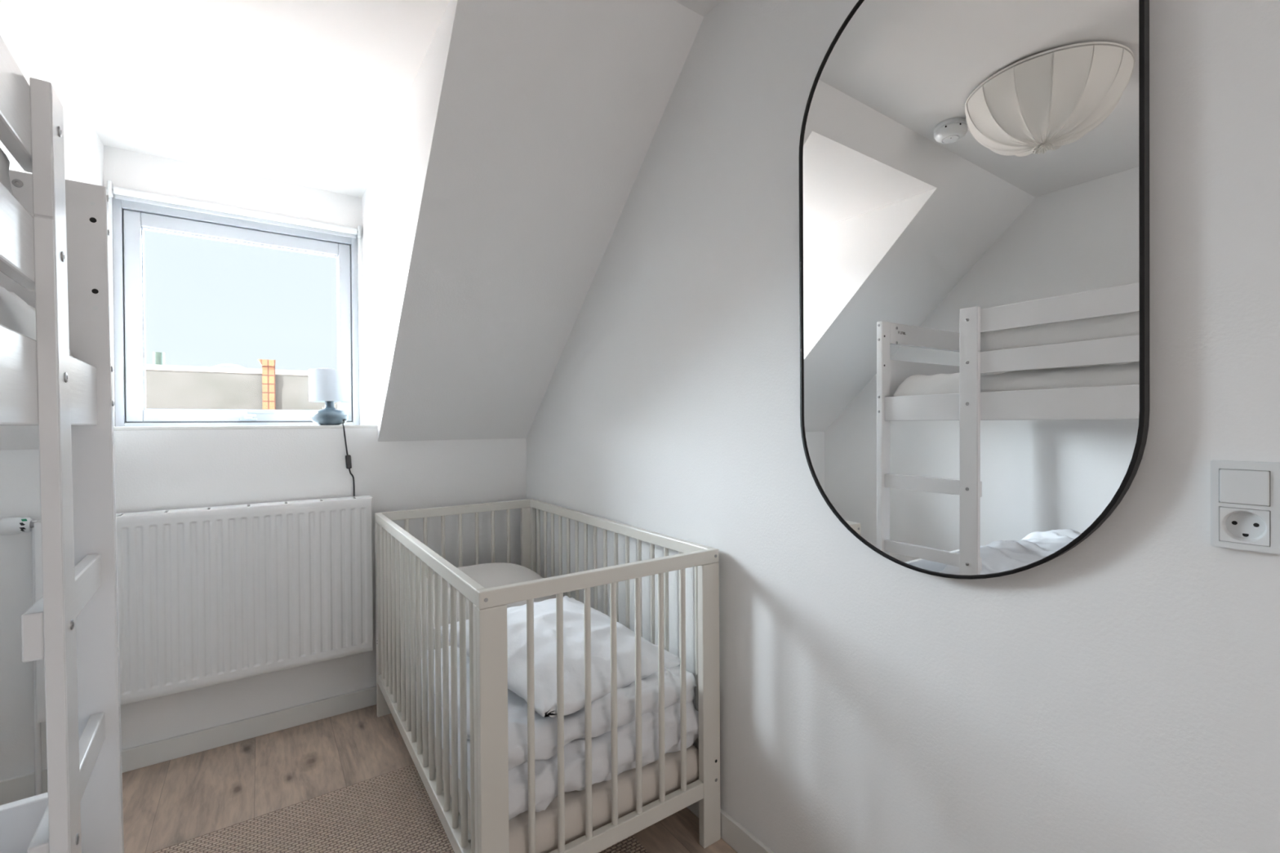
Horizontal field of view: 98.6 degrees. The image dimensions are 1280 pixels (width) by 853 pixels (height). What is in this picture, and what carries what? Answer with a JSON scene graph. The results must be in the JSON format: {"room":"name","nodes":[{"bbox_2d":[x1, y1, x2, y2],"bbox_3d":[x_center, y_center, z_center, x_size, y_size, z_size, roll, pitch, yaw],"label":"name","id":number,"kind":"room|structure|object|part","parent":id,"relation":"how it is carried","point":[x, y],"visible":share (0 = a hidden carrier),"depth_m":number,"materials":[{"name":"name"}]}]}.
{"room":"children's room","nodes":[
{"label":"children's room","id":0,"kind":"room"},
{"bbox_2d":[0,0,103,186],"bbox_3d":[-1.685,-0.490,1.513,0.100,1.123,1.475,-1,0,-35],"label":"wall","id":1,"kind":"structure","parent":0,"point":[83,148],"depth_m":1.59,"materials":[{"name":"white paint"}]},
{"bbox_2d":[103,145,364,426],"bbox_3d":[-1.692,-0.480,2.380,1.072,1.154,0.160,-1,0,-35],"label":"wall","id":2,"kind":"structure","parent":0,"point":[124,168],"depth_m":2.27,"materials":[{"name":"white paint"}]},
{"bbox_2d":[111,193,359,426],"bbox_3d":[-1.694,-0.452,2.385,0.847,0.899,0.119,-1,0,-35],"label":"window","id":3,"kind":"structure","parent":2,"relation":"in","point":[131,219],"depth_m":2.26,"materials":[{"name":"grey plastic"}]},
{"bbox_2d":[106,180,362,385],"bbox_3d":[-1.635,-0.552,2.301,0.852,0.733,0.034,-1,0,-35],"label":"roller blind","id":4,"kind":"object","parent":3,"relation":"attached to","point":[120,193],"visible":0.98,"depth_m":2.27,"materials":[{"name":"white fabric"}]},
{"bbox_3d":[-1.289,-0.540,2.538,0.006,0.701,0.029,-1,1,-45],"label":"pull cord","id":5,"kind":"part","parent":4,"relation":"part of","materials":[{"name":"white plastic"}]},
{"bbox_3d":[-1.673,-0.039,2.352,0.063,0.028,0.039,-1,0,-35],"label":"handle","id":6,"kind":"part","parent":3,"relation":"part of","materials":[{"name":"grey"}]},
{"bbox_3d":[-1.643,-0.063,2.389,0.095,0.014,0.012,-1,0,-35],"label":"latch plate","id":7,"kind":"part","parent":3,"relation":"part of","materials":[{"name":"white metal"}]},
{"bbox_2d":[22,0,449,197],"bbox_3d":[-1.268,-1.106,1.754,1.072,0.100,1.750,-1,0,-35],"label":"ceiling","id":8,"kind":"structure","parent":0,"point":[307,93],"depth_m":1.65,"materials":[{"name":"white paint"}]},
{"bbox_2d":[0,427,526,780],"bbox_3d":[-1.617,0.577,2.179,2.297,1.134,0.458,-1,0,-35],"label":"wall","id":9,"kind":"structure","parent":0,"point":[156,470],"depth_m":2.03,"materials":[{"name":"white paint"}]},
{"bbox_2d":[0,495,373,795],"bbox_3d":[-1.491,0.707,1.924,1.009,0.876,0.106,-1,0,-35],"label":"radiator","id":10,"kind":"object","parent":9,"relation":"attached to","point":[207,596],"visible":0.75,"depth_m":1.92,"materials":[{"name":"white metal"}]},
{"bbox_3d":[-1.429,0.584,1.905,0.917,0.600,0.005,-1,0,-35],"label":"panel","id":11,"kind":"part","parent":10,"relation":"part of","materials":[{"name":"white metal"}]},
{"bbox_2d":[34,495,373,523],"bbox_3d":[-1.454,0.286,1.941,0.921,0.005,0.082,-1,0,-35],"label":"grille","id":12,"kind":"object","parent":10,"relation":"attached to","point":[171,514],"depth_m":1.93,"materials":[{"name":"white metal"}]},
{"bbox_2d":[0,685,376,805],"bbox_3d":[-1.480,1.108,1.989,2.297,0.073,0.012,-1,0,-35],"label":"baseboard","id":13,"kind":"structure","parent":9,"relation":"attached to","point":[21,787],"depth_m":1.97,"materials":[{"name":"white paint"}]},
{"bbox_2d":[113,425,377,430],"bbox_3d":[-1.543,0.004,2.171,0.872,0.012,0.363,-1,0,-35],"label":"window sill","id":14,"kind":"structure","parent":9,"relation":"on","point":[155,428],"depth_m":2.01,"materials":[{"name":"white paint"}]},
{"bbox_2d":[308,368,355,496],"bbox_3d":[-1.250,0.028,2.229,0.150,0.514,0.174,-1,0,-35],"label":"table lamp","id":15,"kind":"object","parent":14,"relation":"on","point":[328,386],"visible":0.98,"depth_m":2.19,"materials":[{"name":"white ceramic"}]},
{"bbox_3d":[-1.262,-0.165,2.239,0.145,0.128,0.145,-1,0,-35],"label":"lamp shade","id":16,"kind":"part","parent":15,"relation":"part of","materials":[{"name":"white fabric"}]},
{"bbox_3d":[-1.173,0.128,2.215,0.041,0.313,0.041,-1,0,-35],"label":"power cord","id":17,"kind":"part","parent":15,"relation":"part of","materials":[{"name":"black plastic"}]},
{"bbox_2d":[345,454,351,468],"bbox_3d":[-1.162,0.141,2.196,0.022,0.055,0.018,-1,0,-35],"label":"switch","id":18,"kind":"object","parent":15,"relation":"attached to","point":[348,458],"depth_m":2.19,"materials":[{"name":"black plastic"}]},
{"bbox_2d":[0,0,703,450],"bbox_3d":[-1.151,-0.586,1.483,2.297,1.308,1.378,-1,0,-35],"label":"ceiling","id":19,"kind":"structure","parent":0,"point":[543,117],"depth_m":1.73,"materials":[{"name":"white paint"}]},
{"bbox_2d":[361,17,442,425],"bbox_3d":[-0.884,-0.499,2.064,0.100,1.123,1.475,-1,0,-35],"label":"wall","id":20,"kind":"structure","parent":0,"point":[386,200],"depth_m":2.07,"materials":[{"name":"white paint"}]},
{"bbox_2d":[122,704,737,852],"bbox_3d":[0.372,1.209,-0.700,2.577,0.120,6.822,-1,0,-35],"label":"floor","id":21,"kind":"structure","parent":0,"point":[171,802],"depth_m":1.78,"materials":[{"name":"brown wood"}]},
{"bbox_2d":[0,35,124,852],"bbox_3d":[-0.726,0.354,-0.015,0.863,1.595,2.045,-1,0,-37],"label":"bunk bed","id":22,"kind":"object","parent":21,"relation":"on","point":[55,232],"visible":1,"depth_m":0.75,"materials":[{"name":"white paint"}]},
{"bbox_3d":[-0.317,-0.384,0.080,0.021,0.090,1.653,-1,0,-37],"label":"guard rail","id":23,"kind":"part","parent":22,"relation":"part of","materials":[{"name":"white paint"}]},
{"bbox_3d":[-0.315,-0.223,0.081,0.021,0.084,1.653,-1,0,-37],"label":"guard rail","id":24,"kind":"part","parent":22,"relation":"part of","materials":[{"name":"white paint"}]},
{"bbox_2d":[0,286,72,356],"bbox_3d":[-0.736,-0.114,-0.031,0.787,0.184,1.955,-1,0,-37],"label":"mattress","id":25,"kind":"object","parent":22,"relation":"on","point":[15,314],"visible":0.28,"depth_m":0.74,"materials":[{"name":"white fabric"}]},
{"bbox_2d":[0,147,13,195],"bbox_3d":[-0.697,-0.298,-0.087,0.783,0.316,1.440,-1,0,-37],"label":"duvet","id":26,"kind":"object","parent":25,"relation":"on","point":[4,162],"visible":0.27,"depth_m":0.68,"materials":[{"name":"white fabric"}]},
{"bbox_3d":[-0.414,-0.055,0.218,0.021,0.108,1.991,-1,0,-37],"label":"rail","id":27,"kind":"part","parent":22,"relation":"part of","materials":[{"name":"white paint"}]},
{"bbox_3d":[-0.768,0.353,0.733,0.031,1.588,0.070,-1,0,-37],"label":"post","id":28,"kind":"part","parent":22,"relation":"part of","materials":[{"name":"white paint"}]},
{"bbox_3d":[-1.018,0.350,1.028,0.075,1.595,0.027,-1,0,-37],"label":"post","id":29,"kind":"part","parent":22,"relation":"part of","materials":[{"name":"white paint"}]},
{"bbox_2d":[151,764,648,852],"bbox_3d":[-0.556,1.142,1.020,1.460,0.005,1.608,-1,0,-35],"label":"rug","id":30,"kind":"object","parent":21,"relation":"on","point":[393,811],"visible":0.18,"depth_m":1.56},
{"bbox_2d":[374,498,720,852],"bbox_3d":[-0.411,0.738,1.842,0.666,0.800,1.261,-1,0,-35],"label":"cot","id":31,"kind":"object","parent":21,"relation":"on","point":[397,602],"visible":0.91,"depth_m":1.43,"materials":[{"name":"white paint"}]},
{"bbox_3d":[-1.012,0.758,2.181,0.060,0.764,0.022,-1,0,-35],"label":"leg","id":32,"kind":"part","parent":31,"relation":"part of","materials":[{"name":"white paint"}]},
{"bbox_3d":[-0.675,0.985,1.662,0.022,0.040,1.216,-1,0,-35],"label":"rail","id":33,"kind":"part","parent":31,"relation":"part of","materials":[{"name":"white paint"}]},
{"bbox_3d":[-0.679,0.358,1.658,0.022,0.034,1.216,-1,0,-35],"label":"rail","id":34,"kind":"part","parent":31,"relation":"part of","materials":[{"name":"white paint"}]},
{"bbox_3d":[-0.765,0.355,2.350,0.665,0.036,0.022,-1,0,-35],"label":"rail","id":35,"kind":"part","parent":31,"relation":"part of","materials":[{"name":"white paint"}]},
{"bbox_3d":[-0.309,0.760,1.161,0.060,0.764,0.022,-1,0,-35],"label":"leg","id":36,"kind":"part","parent":31,"relation":"part of","materials":[{"name":"white paint"}]},
{"bbox_3d":[-0.513,0.752,2.524,0.060,0.764,0.022,-1,0,-35],"label":"leg","id":37,"kind":"part","parent":31,"relation":"part of","materials":[{"name":"white paint"}]},
{"bbox_2d":[410,666,698,852],"bbox_3d":[-0.410,0.935,1.844,0.606,0.094,1.206,-1,0,-35],"label":"mattress","id":38,"kind":"object","parent":31,"relation":"on","point":[546,821],"visible":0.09,"depth_m":1.34,"materials":[{"name":"beige fabric"}]},
{"bbox_2d":[409,562,555,666],"bbox_3d":[-0.611,0.731,2.113,0.591,0.370,0.504,-1,0,-35],"label":"cushion","id":39,"kind":"object","parent":38,"relation":"on","point":[488,575],"visible":0.27,"depth_m":2.04,"materials":[{"name":"white fabric"}]},
{"bbox_2d":[421,675,698,820],"bbox_3d":[-0.271,0.814,1.640,0.615,0.178,0.718,-1,0,-35],"label":"duvet","id":40,"kind":"object","parent":38,"relation":"on","point":[545,771],"visible":0.17,"depth_m":1.34,"materials":[{"name":"white fabric"}]},
{"bbox_2d":[421,645,697,770],"bbox_3d":[-0.253,0.720,1.613,0.615,0.117,0.647,-1,0,-35],"label":"duvet","id":41,"kind":"object","parent":40,"relation":"on","point":[545,728],"visible":0.2,"depth_m":1.37,"materials":[{"name":"white fabric"}]},
{"bbox_2d":[433,595,679,717],"bbox_3d":[-0.230,0.626,1.576,0.514,0.193,0.499,0,0,41],"label":"pillow","id":42,"kind":"object","parent":41,"relation":"on","point":[544,611],"visible":0.65,"depth_m":1.44,"materials":[{"name":"white fabric"}]},
{"bbox_3d":[-0.063,0.357,1.331,0.665,0.036,0.022,-1,0,-35],"label":"rail","id":43,"kind":"part","parent":31,"relation":"part of","materials":[{"name":"white paint"}]},
{"bbox_3d":[-0.149,0.352,2.023,0.022,0.034,1.216,-1,0,-35],"label":"rail","id":44,"kind":"part","parent":31,"relation":"part of","materials":[{"name":"white paint"}]},
{"bbox_3d":[-0.059,0.982,1.335,0.545,0.042,0.020,-1,0,-35],"label":"rail","id":45,"kind":"part","parent":31,"relation":"part of","materials":[{"name":"white paint"}]},
{"bbox_3d":[0.189,0.754,1.505,0.060,0.764,0.022,-1,0,-35],"label":"leg","id":46,"kind":"part","parent":31,"relation":"part of","materials":[{"name":"white paint"}]},
{"bbox_2d":[673,0,721,17],"bbox_3d":[0.763,-1.208,-1.306,2.577,0.120,5.386,-1,0,-35],"label":"ceiling","id":47,"kind":"structure","parent":0,"point":[702,7],"depth_m":1.52,"materials":[{"name":"white paint"}]},
{"bbox_2d":[526,0,1279,852],"bbox_3d":[1.367,-0.071,-0.017,0.140,2.418,6.822,-1,0,-35],"label":"wall","id":48,"kind":"structure","parent":0,"point":[1118,691],"depth_m":1.07,"materials":[{"name":"white paint"}]},
{"bbox_2d":[686,800,774,852],"bbox_3d":[0.703,1.100,0.832,0.012,0.073,4.370,-1,0,-35],"label":"baseboard","id":49,"kind":"structure","parent":48,"relation":"attached to","point":[737,837],"depth_m":1.47,"materials":[{"name":"white paint"}]},
{"bbox_2d":[799,0,1149,579],"bbox_3d":[0.546,-0.320,1.025,0.024,1.191,0.600,-1,0,-35],"label":"wall mirror","id":50,"kind":"object","parent":48,"relation":"attached to","point":[974,175],"visible":1,"depth_m":0.96,"materials":[{"name":"black mirror"}]},
{"bbox_2d":[1210,459,1279,555],"bbox_3d":[0.778,0.102,0.707,0.012,0.115,0.063,-1,0,-35],"label":"power outlet","id":51,"kind":"object","parent":48,"relation":"attached to","point":[1245,495],"visible":1,"depth_m":0.70,"materials":[{"name":"white plastic"}]},
{"bbox_2d":[1219,506,1270,546],"bbox_3d":[0.777,0.128,0.708,0.008,0.044,0.044,-1,0,-35],"label":"socket","id":52,"kind":"object","parent":51,"relation":"attached to","point":[1238,526],"depth_m":0.71,"materials":[{"name":"white plastic"}]},
{"label":"outside","id":53,"kind":"structure","parent":0,"visible":0},
{"bbox_2d":[145,364,337,426],"bbox_3d":[-4.648,1.824,6.778,14.040,5.022,0.448,-1,0,-35],"label":"wall","id":54,"kind":"structure","parent":53,"point":[167,387],"depth_m":6.37,"materials":[{"name":"grey"}]},
{"bbox_2d":[257,359,275,409],"bbox_3d":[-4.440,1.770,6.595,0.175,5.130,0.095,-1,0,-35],"label":"brick chimney","id":55,"kind":"object","parent":54,"relation":"attached to","point":[268,399],"visible":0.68,"depth_m":6.56,"materials":[{"name":"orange brick"}]},
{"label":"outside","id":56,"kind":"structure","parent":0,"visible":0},
{"bbox_2d":[211,364,244,368],"bbox_3d":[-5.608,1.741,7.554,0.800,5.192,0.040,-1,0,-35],"label":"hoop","id":57,"kind":"object","parent":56,"point":[220,365],"visible":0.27,"depth_m":7.52,"materials":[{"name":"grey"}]},
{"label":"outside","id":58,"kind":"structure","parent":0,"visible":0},
{"bbox_2d":[152,351,164,364],"bbox_3d":[-5.942,1.714,6.839,0.110,5.260,0.110,-1,0,-35],"label":"vent pipe","id":59,"kind":"object","parent":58,"point":[158,357],"visible":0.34,"depth_m":6.78,"materials":[{"name":"grey"}]}
]}

